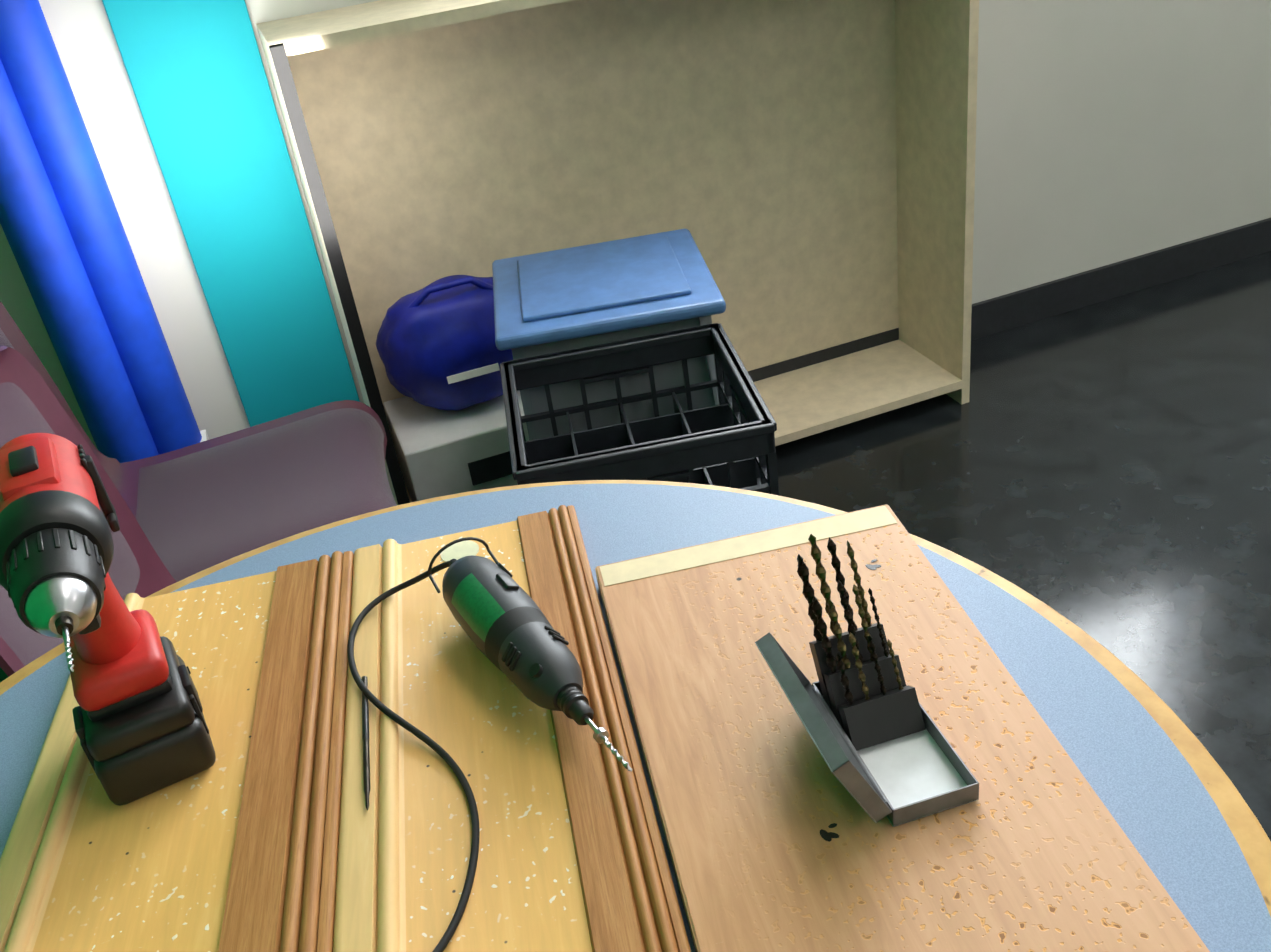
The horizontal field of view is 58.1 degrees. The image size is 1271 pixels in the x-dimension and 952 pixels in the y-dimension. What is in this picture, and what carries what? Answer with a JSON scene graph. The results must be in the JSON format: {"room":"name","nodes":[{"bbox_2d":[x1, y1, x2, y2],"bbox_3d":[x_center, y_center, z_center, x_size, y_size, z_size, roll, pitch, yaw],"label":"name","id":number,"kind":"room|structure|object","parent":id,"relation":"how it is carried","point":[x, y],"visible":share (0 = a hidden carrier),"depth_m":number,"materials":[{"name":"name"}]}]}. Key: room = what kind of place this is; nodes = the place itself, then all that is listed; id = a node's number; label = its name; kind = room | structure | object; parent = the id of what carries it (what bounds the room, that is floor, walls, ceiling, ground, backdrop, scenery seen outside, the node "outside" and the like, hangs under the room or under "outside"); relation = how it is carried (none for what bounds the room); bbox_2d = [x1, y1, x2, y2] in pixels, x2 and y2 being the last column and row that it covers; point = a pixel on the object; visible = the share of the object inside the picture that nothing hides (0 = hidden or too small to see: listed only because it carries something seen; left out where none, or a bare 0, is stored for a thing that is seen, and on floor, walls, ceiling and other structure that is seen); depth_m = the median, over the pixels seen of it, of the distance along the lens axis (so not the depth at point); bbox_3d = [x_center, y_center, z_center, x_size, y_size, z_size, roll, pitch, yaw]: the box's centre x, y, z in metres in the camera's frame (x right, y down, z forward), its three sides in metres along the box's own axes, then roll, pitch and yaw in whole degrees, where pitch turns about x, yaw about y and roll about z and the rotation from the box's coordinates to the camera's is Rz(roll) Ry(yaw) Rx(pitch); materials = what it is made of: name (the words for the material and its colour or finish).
{"room":"workshop","nodes":[
{"label":"workshop","id":0,"kind":"room"},
{"bbox_2d":[0,667,7,681],"bbox_3d":[-0.402,0.316,-0.575,0.120,2.700,5.560,-17,32,-14],"label":"wall","id":1,"kind":"structure","parent":0,"point":[3,676],"depth_m":1.65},
{"bbox_2d":[0,0,1270,447],"bbox_3d":[0.112,-1.351,2.036,3.020,2.700,0.120,-17,32,-14],"label":"wall","id":2,"kind":"structure","parent":0,"point":[1108,132],"depth_m":2.62,"materials":[{"name":"white paint"}]},
{"bbox_2d":[402,218,1270,482],"bbox_3d":[1.098,-0.460,2.857,4.708,0.090,0.012,-17,32,-14],"label":"baseboard","id":3,"kind":"structure","parent":2,"relation":"attached to","point":[1064,295],"depth_m":2.86,"materials":[{"name":"grey plastic"}]},
{"bbox_2d":[775,251,1270,840],"bbox_3d":[2.026,0.812,0.718,4.960,0.100,5.560,-17,32,-14],"label":"floor","id":4,"kind":"structure","parent":0,"point":[1099,473],"depth_m":2.26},
{"bbox_2d":[0,346,176,676],"bbox_3d":[-0.363,0.248,1.321,0.536,0.850,0.436,-14,31,-9],"label":"chair","id":5,"kind":"object","parent":4,"relation":"on","point":[29,402],"visible":0.04,"depth_m":1.26,"materials":[{"name":"plastic"}]},
{"bbox_2d":[0,0,208,462],"bbox_3d":[-0.996,-0.670,1.774,0.181,2.100,0.133,-17,32,-14],"label":"curtain","id":6,"kind":"object","parent":4,"relation":"on","point":[64,231],"visible":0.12,"depth_m":1.92,"materials":[{"name":"blue fabric"}]},
{"bbox_2d":[0,301,396,581],"bbox_3d":[-0.613,0.071,1.673,0.536,0.850,0.436,-15,32,-11],"label":"chair","id":7,"kind":"object","parent":4,"relation":"on","point":[198,507],"visible":0.54,"depth_m":1.69,"materials":[{"name":"plastic"}]},
{"bbox_2d":[102,0,359,426],"bbox_3d":[-0.767,-0.821,1.869,0.217,2.200,0.020,-17,32,-14],"label":"panel","id":8,"kind":"object","parent":4,"relation":"on","point":[195,70],"depth_m":2.05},
{"bbox_2d":[256,0,978,504],"bbox_3d":[0.048,-0.468,2.250,1.261,1.000,0.272,-17,32,-14],"label":"bookcase","id":9,"kind":"object","parent":4,"relation":"on","point":[802,172],"visible":0.67,"depth_m":2.28,"materials":[{"name":"wood particleboard"},{"name":"black plastic"}]},
{"bbox_2d":[383,390,528,501],"bbox_3d":[-0.265,-0.070,2.331,0.420,0.200,0.252,-17,32,-14],"label":"carton","id":10,"kind":"object","parent":9,"relation":"in","point":[439,452],"visible":0.46,"depth_m":2.19,"materials":[{"name":"white cardboard"}]},
{"bbox_2d":[376,275,512,410],"bbox_3d":[-0.345,-0.268,2.213,0.306,0.265,0.205,-17,32,-14],"label":"bag","id":11,"kind":"object","parent":10,"relation":"on","point":[436,347],"visible":0.79,"depth_m":2.13,"materials":[{"name":"blue plastic"}]},
{"bbox_2d":[0,480,1270,951],"bbox_3d":[-0.064,0.559,0.841,0.920,0.740,0.920,18,40,37],"label":"table","id":12,"kind":"object","parent":4,"relation":"on","point":[1162,786],"visible":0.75,"depth_m":0.78,"materials":[{"name":"blue laminate"}]},
{"bbox_2d":[0,433,215,805],"bbox_3d":[-0.314,0.110,0.676,0.073,0.230,0.244,-22,33,-20],"label":"cordless drill","id":13,"kind":"object","parent":12,"relation":"on","point":[141,728],"visible":1,"depth_m":0.71,"materials":[{"name":"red plastic"}]},
{"bbox_2d":[0,551,353,951],"bbox_3d":[-0.270,0.275,0.622,0.212,0.020,0.760,-12,31,-5],"label":"wooden board","id":14,"kind":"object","parent":12,"relation":"on","point":[234,848],"depth_m":0.72,"materials":[{"name":"yellow wood"}]},
{"bbox_2d":[362,676,369,810],"bbox_3d":[-0.176,0.172,0.748,0.004,0.005,0.127,-13,31,-7],"label":"rod","id":15,"kind":"object","parent":12,"relation":"on","point":[365,738],"visible":1,"depth_m":0.74,"materials":[{"name":"black metal"}]},
{"bbox_2d":[333,505,690,951],"bbox_3d":[-0.074,0.234,0.640,0.188,0.020,0.760,-12,31,-5],"label":"wooden board","id":16,"kind":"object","parent":12,"relation":"on","point":[572,857],"depth_m":0.70,"materials":[{"name":"yellow wood"}]},
{"bbox_2d":[428,537,632,771],"bbox_3d":[-0.071,0.116,0.766,0.052,0.056,0.270,-23,34,-22],"label":"tool","id":17,"kind":"object","parent":12,"relation":"on","point":[518,640],"visible":1,"depth_m":0.76,"materials":[{"name":"grey plastic"}]},
{"bbox_2d":[347,561,479,951],"bbox_3d":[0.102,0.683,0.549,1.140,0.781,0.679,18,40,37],"label":"cord","id":18,"kind":"object","parent":17,"relation":"attached to","point":[442,944],"visible":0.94,"depth_m":0.74,"materials":[{"name":"black rubber"}]},
{"bbox_2d":[595,504,1209,951],"bbox_3d":[0.129,0.174,0.689,0.237,0.020,0.490,-12,31,-5],"label":"plywood board","id":19,"kind":"object","parent":12,"relation":"on","point":[777,838],"visible":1,"depth_m":0.66,"materials":[{"name":"brown wood"}]},
{"bbox_2d":[755,534,978,826],"bbox_3d":[0.125,0.116,0.673,0.086,0.097,0.154,-14,31,-9],"label":"drill bit set","id":20,"kind":"object","parent":19,"relation":"on","point":[882,744],"visible":1,"depth_m":0.68,"materials":[{"name":"metal"}]},
{"bbox_3d":[0.042,0.239,1.786,0.337,0.280,0.337,-10,31,-2],"label":"crate","id":21,"kind":"object","parent":4,"relation":"on","visible":0},
{"bbox_2d":[500,323,778,495],"bbox_3d":[0.006,0.001,1.641,0.337,0.280,0.337,-11,31,-4],"label":"crate","id":22,"kind":"object","parent":21,"relation":"on","point":[728,440],"visible":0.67,"depth_m":1.68,"materials":[{"name":"plastic"}]},
{"bbox_3d":[0.001,0.065,2.084,0.337,0.280,0.337,-10,31,-2],"label":"crate","id":23,"kind":"object","parent":4,"relation":"on","visible":0},
{"bbox_2d":[492,229,725,439],"bbox_3d":[-0.038,-0.191,1.929,0.350,0.320,0.350,-10,31,-2],"label":"storage tote","id":24,"kind":"object","parent":23,"relation":"on","point":[554,301],"visible":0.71,"depth_m":1.79,"materials":[{"name":"blue plastic"}]}
]}

